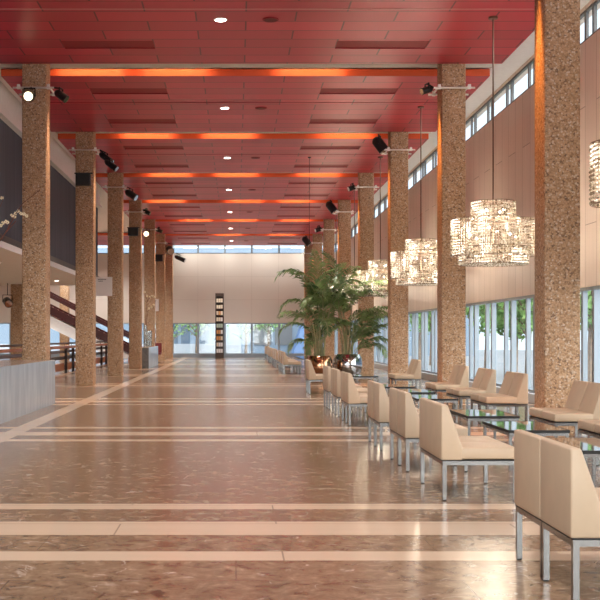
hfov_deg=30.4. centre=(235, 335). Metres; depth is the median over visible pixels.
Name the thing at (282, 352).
lounge chair
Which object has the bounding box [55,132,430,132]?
trim
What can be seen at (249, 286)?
wall
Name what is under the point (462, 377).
lounge chair
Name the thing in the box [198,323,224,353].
window
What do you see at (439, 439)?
lounge chair
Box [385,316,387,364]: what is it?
window
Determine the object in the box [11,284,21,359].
concrete column
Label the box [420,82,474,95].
spotlight
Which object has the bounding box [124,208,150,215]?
spotlight
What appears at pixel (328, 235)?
concrete column
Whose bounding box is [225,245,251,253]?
window
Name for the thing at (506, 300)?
window
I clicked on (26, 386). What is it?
reception desk
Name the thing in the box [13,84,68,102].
spotlight
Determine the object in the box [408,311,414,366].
window
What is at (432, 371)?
window
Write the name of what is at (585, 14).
window
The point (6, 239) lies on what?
trim
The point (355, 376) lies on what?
coffee table
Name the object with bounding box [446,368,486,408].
lounge chair
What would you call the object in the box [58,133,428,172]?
ceiling
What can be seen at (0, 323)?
window
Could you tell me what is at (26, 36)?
ceiling
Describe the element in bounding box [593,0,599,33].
window
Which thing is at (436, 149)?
window
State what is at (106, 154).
trim
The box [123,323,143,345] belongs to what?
window
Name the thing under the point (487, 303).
window
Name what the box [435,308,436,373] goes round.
window
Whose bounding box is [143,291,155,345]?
branch
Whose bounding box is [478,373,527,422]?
lounge chair
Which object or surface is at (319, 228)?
spotlight
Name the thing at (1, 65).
trim
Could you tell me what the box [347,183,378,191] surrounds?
spotlight
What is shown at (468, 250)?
crystal chandelier
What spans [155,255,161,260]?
grille
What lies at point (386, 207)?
window
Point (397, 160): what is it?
concrete column
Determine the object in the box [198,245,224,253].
window
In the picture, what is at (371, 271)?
crystal chandelier
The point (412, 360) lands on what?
lounge chair
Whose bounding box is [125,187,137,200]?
spotlight
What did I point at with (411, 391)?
coffee table
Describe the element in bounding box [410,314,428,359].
tree
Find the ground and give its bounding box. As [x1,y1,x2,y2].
[376,350,580,388]
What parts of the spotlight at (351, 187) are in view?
column bracket, rail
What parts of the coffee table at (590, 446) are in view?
frame, leg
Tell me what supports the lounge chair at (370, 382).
on the floor
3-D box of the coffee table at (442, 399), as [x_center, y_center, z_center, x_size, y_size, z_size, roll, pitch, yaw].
[3.150,1.190,17.760,0.640,0.421,1.220,0,0,0]
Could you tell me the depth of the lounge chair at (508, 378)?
17.93 m
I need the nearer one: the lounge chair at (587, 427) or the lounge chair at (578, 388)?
the lounge chair at (587, 427)
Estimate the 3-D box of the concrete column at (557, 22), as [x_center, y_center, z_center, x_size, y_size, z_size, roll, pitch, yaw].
[4.609,-2.279,15.795,0.510,7.358,0.550,0,0,0]
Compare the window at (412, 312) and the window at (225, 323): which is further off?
the window at (225, 323)
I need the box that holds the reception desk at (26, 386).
[0,360,54,423]
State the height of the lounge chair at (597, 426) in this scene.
0.815 m
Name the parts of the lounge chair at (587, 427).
frame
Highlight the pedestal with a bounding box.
[142,346,157,367]
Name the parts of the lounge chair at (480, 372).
seat, backrest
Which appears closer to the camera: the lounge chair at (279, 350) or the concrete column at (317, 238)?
the lounge chair at (279, 350)
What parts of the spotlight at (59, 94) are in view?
stage spotlight, rail, column bracket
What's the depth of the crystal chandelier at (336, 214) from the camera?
50.84 m
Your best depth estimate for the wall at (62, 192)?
33.09 m
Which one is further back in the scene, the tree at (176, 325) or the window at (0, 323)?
the tree at (176, 325)
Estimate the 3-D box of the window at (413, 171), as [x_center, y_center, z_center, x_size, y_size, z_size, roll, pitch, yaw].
[6.350,-5.610,39.819,0.060,0.580,1.938,0,0,0]
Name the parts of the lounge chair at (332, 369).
leg, backrest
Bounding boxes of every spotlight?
[2,283,12,307]
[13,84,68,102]
[69,147,113,162]
[99,150,118,171]
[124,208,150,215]
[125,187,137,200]
[143,229,149,236]
[166,243,173,254]
[175,253,185,262]
[302,235,311,246]
[314,225,321,232]
[326,200,337,213]
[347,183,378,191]
[372,134,387,153]
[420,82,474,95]
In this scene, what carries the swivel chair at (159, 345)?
on the floor
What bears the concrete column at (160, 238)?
on the floor
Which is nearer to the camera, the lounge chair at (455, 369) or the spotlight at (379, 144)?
the lounge chair at (455, 369)
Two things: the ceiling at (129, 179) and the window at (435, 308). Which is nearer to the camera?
the window at (435, 308)
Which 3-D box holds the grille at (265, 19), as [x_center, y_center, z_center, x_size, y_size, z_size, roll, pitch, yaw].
[0.630,-5.739,20.000,0.248,0.004,0.248,0,0,38]
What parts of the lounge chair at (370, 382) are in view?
leg, backrest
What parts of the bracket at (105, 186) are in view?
rail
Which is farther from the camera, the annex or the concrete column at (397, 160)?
the annex
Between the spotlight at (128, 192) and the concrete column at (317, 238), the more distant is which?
the concrete column at (317, 238)
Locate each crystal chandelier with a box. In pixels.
[323,214,352,308]
[337,190,357,303]
[356,156,387,296]
[390,106,436,285]
[450,16,534,266]
[589,140,599,207]
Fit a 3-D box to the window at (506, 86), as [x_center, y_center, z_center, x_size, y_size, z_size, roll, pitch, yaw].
[6.350,-5.610,26.256,0.060,0.580,1.938,0,0,0]
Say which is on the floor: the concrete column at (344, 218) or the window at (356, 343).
the concrete column at (344, 218)
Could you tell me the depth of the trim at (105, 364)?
41.83 m
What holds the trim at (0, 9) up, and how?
attached to the ceiling at (26, 36)
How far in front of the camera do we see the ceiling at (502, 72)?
26.82 m
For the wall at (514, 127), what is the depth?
25.50 m
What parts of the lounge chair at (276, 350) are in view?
backrest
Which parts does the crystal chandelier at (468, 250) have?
frame, rod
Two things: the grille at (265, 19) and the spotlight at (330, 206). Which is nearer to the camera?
the grille at (265, 19)
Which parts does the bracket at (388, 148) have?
rail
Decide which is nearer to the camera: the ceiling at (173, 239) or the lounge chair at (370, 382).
the lounge chair at (370, 382)
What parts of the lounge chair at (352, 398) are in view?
leg, leg, backrest, frame, seat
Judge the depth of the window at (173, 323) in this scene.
71.62 m
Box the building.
[0,248,473,355]
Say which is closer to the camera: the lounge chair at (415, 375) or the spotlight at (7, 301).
the lounge chair at (415, 375)
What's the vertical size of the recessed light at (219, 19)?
0.016 m
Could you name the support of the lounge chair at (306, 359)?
on the floor
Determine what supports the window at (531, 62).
in the wall at (514, 127)
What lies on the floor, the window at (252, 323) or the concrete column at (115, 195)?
the concrete column at (115, 195)
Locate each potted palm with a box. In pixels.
[275,249,366,373]
[291,250,408,379]
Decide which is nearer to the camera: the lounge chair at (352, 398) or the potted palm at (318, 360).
the lounge chair at (352, 398)
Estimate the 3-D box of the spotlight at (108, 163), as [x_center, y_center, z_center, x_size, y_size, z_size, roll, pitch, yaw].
[-3.575,-4.923,30.815,0.598,0.661,0.228,0,0,11]
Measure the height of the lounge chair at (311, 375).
0.815 m
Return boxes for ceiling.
[0,0,534,63]
[0,0,590,241]
[0,242,75,284]
[1,69,489,131]
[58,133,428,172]
[96,173,387,199]
[98,233,322,244]
[123,200,357,218]
[142,219,337,233]
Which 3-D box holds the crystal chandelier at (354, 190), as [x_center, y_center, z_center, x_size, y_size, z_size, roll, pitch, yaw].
[4.640,-3.516,43.100,1.305,4.477,1.305,0,0,45]
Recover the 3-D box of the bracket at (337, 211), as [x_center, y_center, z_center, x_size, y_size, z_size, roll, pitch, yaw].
[4.609,-5.260,46.795,0.870,0.100,0.820,0,0,0]
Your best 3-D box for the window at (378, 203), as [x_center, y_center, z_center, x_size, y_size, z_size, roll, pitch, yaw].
[6.350,-5.610,49.506,0.060,0.580,1.938,0,0,0]
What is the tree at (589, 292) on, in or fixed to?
on the ground
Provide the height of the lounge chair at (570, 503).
0.815 m
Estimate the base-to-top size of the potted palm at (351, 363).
4.186 m
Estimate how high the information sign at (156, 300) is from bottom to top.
0.687 m
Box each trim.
[0,9,534,9]
[0,64,491,67]
[0,234,98,276]
[0,241,75,275]
[50,102,436,102]
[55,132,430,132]
[55,364,107,376]
[106,154,411,154]
[129,187,379,187]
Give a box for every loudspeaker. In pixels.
[74,173,92,185]
[127,227,139,235]
[155,254,163,260]
[262,17,278,22]
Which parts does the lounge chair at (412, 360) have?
seat, backrest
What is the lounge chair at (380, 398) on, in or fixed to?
on the floor
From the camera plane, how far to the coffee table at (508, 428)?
11.78 m
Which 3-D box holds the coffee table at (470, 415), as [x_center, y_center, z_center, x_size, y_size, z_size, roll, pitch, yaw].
[3.150,1.190,14.060,0.640,0.421,1.220,0,0,0]
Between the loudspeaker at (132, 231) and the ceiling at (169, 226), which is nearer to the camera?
the loudspeaker at (132, 231)
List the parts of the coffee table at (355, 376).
frame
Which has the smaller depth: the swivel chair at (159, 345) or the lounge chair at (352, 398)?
the lounge chair at (352, 398)
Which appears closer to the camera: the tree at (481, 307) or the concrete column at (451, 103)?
the concrete column at (451, 103)
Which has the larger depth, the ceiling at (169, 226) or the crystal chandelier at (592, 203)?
the ceiling at (169, 226)
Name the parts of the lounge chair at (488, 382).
frame, seat, backrest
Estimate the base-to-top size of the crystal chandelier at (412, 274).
4.477 m
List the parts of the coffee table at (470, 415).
leg, frame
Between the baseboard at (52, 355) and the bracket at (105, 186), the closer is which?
the bracket at (105, 186)
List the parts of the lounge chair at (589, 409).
frame, board, seat, backrest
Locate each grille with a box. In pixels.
[76,174,88,183]
[129,228,136,234]
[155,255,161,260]
[264,18,277,21]
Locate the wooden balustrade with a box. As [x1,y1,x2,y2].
[0,341,107,372]
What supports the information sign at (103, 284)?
attached to the concrete column at (115, 195)
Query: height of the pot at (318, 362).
0.780 m
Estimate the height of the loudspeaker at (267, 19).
0.018 m
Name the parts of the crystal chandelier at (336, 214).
rod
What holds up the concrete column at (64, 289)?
on the floor
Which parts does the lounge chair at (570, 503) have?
leg, backrest, frame, board, leg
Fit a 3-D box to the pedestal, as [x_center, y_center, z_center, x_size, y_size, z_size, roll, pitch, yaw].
[-4.055,0.940,50.200,0.610,0.920,5.600,0,0,0]
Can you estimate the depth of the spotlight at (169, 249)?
61.73 m
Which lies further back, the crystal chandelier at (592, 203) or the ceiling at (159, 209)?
the ceiling at (159, 209)
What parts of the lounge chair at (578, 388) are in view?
frame, seat, leg, backrest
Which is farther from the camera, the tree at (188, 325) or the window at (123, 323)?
the tree at (188, 325)
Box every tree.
[155,324,185,352]
[184,324,209,352]
[227,324,262,352]
[253,324,282,346]
[410,311,430,364]
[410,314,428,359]
[466,304,503,367]
[490,299,532,371]
[496,298,532,339]
[580,291,591,381]
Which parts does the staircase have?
handrail, handrail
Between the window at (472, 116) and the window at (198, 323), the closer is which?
the window at (472, 116)
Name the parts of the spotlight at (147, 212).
column bracket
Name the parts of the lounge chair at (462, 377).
seat, backrest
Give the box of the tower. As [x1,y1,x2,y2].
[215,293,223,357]
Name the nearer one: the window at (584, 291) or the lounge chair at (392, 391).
the lounge chair at (392, 391)
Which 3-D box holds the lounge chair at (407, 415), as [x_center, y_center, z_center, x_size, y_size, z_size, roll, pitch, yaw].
[2.067,0.993,11.621,0.652,0.815,0.583,0,0,0]
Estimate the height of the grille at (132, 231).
0.278 m
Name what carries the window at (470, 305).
in the wall at (514, 127)
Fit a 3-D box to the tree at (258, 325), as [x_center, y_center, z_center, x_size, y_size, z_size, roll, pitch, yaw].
[2.407,-1.173,82.996,3.252,5.653,3.269,0,0,0]
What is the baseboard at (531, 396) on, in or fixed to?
attached to the wall at (514, 127)
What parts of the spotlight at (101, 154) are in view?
column bracket, rail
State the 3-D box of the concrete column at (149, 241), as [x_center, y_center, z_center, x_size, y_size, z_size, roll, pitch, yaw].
[-4.275,-2.279,54.545,0.510,7.358,0.550,0,0,0]
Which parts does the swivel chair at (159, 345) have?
backrest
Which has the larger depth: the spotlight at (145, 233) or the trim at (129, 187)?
the spotlight at (145, 233)
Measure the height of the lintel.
0.809 m
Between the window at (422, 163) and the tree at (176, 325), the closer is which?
the window at (422, 163)
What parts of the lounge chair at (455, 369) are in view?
seat, backrest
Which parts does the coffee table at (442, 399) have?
frame, leg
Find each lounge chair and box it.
[275,349,290,367]
[279,350,294,370]
[281,351,297,371]
[282,352,299,372]
[283,352,300,373]
[305,359,322,391]
[307,360,322,393]
[323,365,357,405]
[325,366,361,409]
[331,368,367,414]
[334,369,367,416]
[341,371,367,419]
[344,372,388,425]
[368,380,418,444]
[373,382,418,450]
[388,359,415,390]
[389,388,454,463]
[391,359,420,388]
[397,390,467,471]
[419,398,513,500]
[425,365,459,390]
[430,365,468,407]
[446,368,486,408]
[453,369,495,408]
[470,371,517,414]
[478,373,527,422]
[514,429,599,579]
[529,380,588,436]
[541,438,599,599]
[542,382,599,436]
[578,420,599,436]
[595,424,599,465]
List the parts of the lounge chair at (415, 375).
seat, frame, backrest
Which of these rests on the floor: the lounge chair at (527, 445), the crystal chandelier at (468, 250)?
the lounge chair at (527, 445)
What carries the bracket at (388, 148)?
attached to the concrete column at (397, 160)
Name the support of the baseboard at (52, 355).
attached to the wall at (249, 286)
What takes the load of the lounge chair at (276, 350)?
on the floor
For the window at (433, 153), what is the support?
in the wall at (514, 127)
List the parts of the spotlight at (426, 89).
column bracket, rail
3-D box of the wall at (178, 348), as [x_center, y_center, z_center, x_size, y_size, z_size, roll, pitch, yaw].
[-14.800,1.125,84.125,30.400,1.050,0.250,0,0,0]
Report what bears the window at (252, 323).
in the wall at (249, 286)
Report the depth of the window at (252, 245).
71.62 m
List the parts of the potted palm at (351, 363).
stem, stem, stem, stem, stem, stem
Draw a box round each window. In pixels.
[0,323,9,353]
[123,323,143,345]
[173,323,197,353]
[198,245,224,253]
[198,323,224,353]
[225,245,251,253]
[225,323,251,353]
[252,245,278,253]
[252,323,278,353]
[279,245,301,253]
[279,323,303,353]
[336,329,337,353]
[355,319,357,353]
[374,203,378,218]
[374,319,378,362]
[379,197,384,214]
[379,316,384,363]
[385,195,387,209]
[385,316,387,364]
[408,169,414,188]
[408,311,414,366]
[415,161,423,183]
[415,310,423,371]
[424,151,434,176]
[424,308,434,373]
[435,149,436,167]
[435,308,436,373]
[466,114,473,140]
[466,303,473,380]
[474,98,490,134]
[474,301,490,378]
[491,80,510,119]
[491,298,510,386]
[511,58,533,102]
[511,295,533,392]
[534,294,534,392]
[580,3,592,44]
[580,286,592,381]
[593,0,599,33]
[593,285,599,382]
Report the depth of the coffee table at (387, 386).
21.35 m
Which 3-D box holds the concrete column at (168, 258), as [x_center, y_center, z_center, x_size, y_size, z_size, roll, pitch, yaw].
[-4.275,-2.279,70.045,0.510,7.358,0.550,0,0,0]
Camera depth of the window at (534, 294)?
23.29 m
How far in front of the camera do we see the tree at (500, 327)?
44.90 m
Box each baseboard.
[0,354,303,357]
[374,363,534,403]
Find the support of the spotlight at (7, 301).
hanging from the ceiling at (11, 265)
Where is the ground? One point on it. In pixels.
(499, 353)
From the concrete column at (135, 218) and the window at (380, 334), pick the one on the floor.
the concrete column at (135, 218)
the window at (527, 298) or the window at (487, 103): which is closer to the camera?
the window at (527, 298)
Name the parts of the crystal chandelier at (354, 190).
rod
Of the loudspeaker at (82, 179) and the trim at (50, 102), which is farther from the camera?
the loudspeaker at (82, 179)
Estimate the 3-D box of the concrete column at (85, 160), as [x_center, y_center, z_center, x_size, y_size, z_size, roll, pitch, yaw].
[-4.275,-2.279,31.295,0.510,7.358,0.550,0,0,0]
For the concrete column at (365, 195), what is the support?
on the floor
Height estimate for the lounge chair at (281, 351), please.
0.815 m
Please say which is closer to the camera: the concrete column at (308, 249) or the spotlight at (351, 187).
the spotlight at (351, 187)
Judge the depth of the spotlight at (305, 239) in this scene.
61.97 m
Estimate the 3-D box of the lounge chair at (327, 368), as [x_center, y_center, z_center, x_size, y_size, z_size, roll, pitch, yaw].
[2.067,0.993,21.142,0.652,0.815,0.583,0,0,0]
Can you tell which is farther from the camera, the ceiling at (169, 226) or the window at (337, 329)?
the window at (337, 329)
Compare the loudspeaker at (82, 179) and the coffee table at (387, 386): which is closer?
the coffee table at (387, 386)
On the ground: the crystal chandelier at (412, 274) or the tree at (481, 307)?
the tree at (481, 307)
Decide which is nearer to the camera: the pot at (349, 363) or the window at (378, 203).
the pot at (349, 363)
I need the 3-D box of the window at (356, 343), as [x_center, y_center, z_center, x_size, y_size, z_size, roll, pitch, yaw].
[6.375,0.165,57.256,0.110,2.090,1.938,0,0,0]
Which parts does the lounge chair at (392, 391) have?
leg, backrest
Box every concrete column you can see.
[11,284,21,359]
[22,64,49,359]
[60,285,69,359]
[76,132,95,385]
[108,173,122,375]
[129,200,141,368]
[144,219,154,345]
[156,234,164,360]
[165,245,172,357]
[304,245,312,355]
[313,234,321,355]
[323,219,334,363]
[338,200,350,353]
[358,173,373,374]
[388,132,407,383]
[437,64,465,401]
[535,0,579,434]
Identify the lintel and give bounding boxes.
[0,81,101,207]
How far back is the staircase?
57.10 m
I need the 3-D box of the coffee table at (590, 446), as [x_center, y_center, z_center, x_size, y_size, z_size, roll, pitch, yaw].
[3.150,1.190,10.010,0.640,0.421,1.220,0,0,0]
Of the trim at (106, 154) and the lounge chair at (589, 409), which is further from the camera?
the trim at (106, 154)
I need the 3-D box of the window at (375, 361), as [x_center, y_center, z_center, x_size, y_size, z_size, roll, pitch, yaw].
[6.375,0.165,49.506,0.110,2.090,1.938,0,0,0]
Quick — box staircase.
[50,291,128,362]
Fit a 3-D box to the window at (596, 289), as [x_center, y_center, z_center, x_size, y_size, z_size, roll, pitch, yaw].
[6.375,0.165,18.506,0.110,2.090,1.938,0,0,0]
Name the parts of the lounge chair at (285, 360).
backrest, seat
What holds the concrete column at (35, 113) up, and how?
on the floor
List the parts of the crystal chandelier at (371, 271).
frame, rod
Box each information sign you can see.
[96,277,112,295]
[155,299,158,310]
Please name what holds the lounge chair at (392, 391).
on the floor
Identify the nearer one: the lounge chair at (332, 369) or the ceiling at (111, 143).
the lounge chair at (332, 369)
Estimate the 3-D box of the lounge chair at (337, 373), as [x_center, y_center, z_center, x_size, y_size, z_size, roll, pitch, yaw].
[2.067,0.993,19.291,0.652,0.815,0.583,0,0,0]
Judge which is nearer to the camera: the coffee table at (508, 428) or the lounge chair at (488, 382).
the coffee table at (508, 428)
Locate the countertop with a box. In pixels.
[0,360,48,366]
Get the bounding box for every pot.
[308,356,332,373]
[333,354,361,379]
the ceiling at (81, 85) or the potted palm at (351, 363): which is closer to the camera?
the ceiling at (81, 85)
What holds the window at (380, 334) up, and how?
in the wall at (514, 127)
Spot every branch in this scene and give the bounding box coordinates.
[0,190,39,240]
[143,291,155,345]
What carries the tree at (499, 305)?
on the ground
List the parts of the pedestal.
panel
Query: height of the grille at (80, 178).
0.278 m
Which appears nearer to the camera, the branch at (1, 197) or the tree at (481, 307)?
the branch at (1, 197)
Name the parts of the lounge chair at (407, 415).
leg, leg, backrest, frame, seat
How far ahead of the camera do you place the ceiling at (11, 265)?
35.90 m
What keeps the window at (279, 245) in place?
in the wall at (249, 286)
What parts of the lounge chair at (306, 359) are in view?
backrest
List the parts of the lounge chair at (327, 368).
backrest, leg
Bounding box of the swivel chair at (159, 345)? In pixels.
[155,343,161,363]
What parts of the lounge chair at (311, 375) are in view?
backrest, frame, seat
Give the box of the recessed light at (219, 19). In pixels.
[213,17,227,21]
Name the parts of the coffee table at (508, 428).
leg, leg, frame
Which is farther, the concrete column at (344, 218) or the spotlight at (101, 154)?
the concrete column at (344, 218)
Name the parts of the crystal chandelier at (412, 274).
frame, rod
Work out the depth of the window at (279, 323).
71.62 m
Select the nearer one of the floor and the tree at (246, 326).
the floor
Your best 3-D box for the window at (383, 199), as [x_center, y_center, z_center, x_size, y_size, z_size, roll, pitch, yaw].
[6.350,-5.610,47.569,0.060,0.580,1.938,0,0,0]
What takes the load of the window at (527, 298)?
in the wall at (514, 127)
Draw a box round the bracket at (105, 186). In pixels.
[102,185,126,190]
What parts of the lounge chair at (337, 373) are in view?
leg, backrest, leg, seat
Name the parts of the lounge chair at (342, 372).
leg, backrest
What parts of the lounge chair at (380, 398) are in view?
leg, backrest, leg, frame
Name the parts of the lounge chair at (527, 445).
leg, board, frame, backrest, leg, seat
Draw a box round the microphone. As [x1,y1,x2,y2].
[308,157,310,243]
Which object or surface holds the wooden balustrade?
on the floor
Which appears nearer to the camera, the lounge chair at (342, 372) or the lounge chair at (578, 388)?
the lounge chair at (578, 388)
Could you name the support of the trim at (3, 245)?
attached to the ceiling at (11, 265)
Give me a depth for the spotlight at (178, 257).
69.64 m
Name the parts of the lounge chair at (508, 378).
seat, backrest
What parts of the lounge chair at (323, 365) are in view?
backrest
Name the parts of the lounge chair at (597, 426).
seat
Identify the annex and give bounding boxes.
[292,324,322,352]
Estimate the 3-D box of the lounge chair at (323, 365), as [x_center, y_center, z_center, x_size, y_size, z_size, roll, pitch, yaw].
[2.067,0.993,21.736,0.652,0.815,0.583,0,0,0]
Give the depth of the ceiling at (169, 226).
57.81 m
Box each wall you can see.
[0,119,97,275]
[0,254,322,322]
[0,344,240,352]
[335,0,599,392]
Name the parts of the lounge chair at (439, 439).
leg, backrest, leg, frame, board, seat, leg, seat, leg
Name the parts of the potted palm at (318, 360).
stem, stem, stem, stem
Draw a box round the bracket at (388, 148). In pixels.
[381,147,414,154]
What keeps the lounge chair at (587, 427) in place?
on the floor
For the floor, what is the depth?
9.25 m
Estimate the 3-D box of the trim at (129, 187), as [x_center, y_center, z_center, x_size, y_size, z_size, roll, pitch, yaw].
[0.210,-5.750,42.600,10.720,0.007,0.030,0,0,0]
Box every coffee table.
[352,374,377,381]
[383,384,415,404]
[399,389,434,394]
[411,395,458,423]
[449,409,519,438]
[482,421,569,470]
[546,437,599,481]
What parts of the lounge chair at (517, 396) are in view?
seat, frame, backrest, leg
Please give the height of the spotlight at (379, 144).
0.549 m
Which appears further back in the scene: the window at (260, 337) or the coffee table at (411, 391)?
the window at (260, 337)
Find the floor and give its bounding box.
[0,358,599,599]
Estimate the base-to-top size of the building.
9.000 m
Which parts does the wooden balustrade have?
rail, handrail, post, post, rail, post, post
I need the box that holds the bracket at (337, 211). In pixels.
[334,210,353,213]
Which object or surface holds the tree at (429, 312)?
on the ground
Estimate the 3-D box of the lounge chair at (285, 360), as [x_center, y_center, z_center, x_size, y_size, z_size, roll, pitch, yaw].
[2.067,0.993,40.592,0.652,0.815,0.583,0,0,0]
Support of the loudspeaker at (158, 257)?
attached to the concrete column at (160, 238)

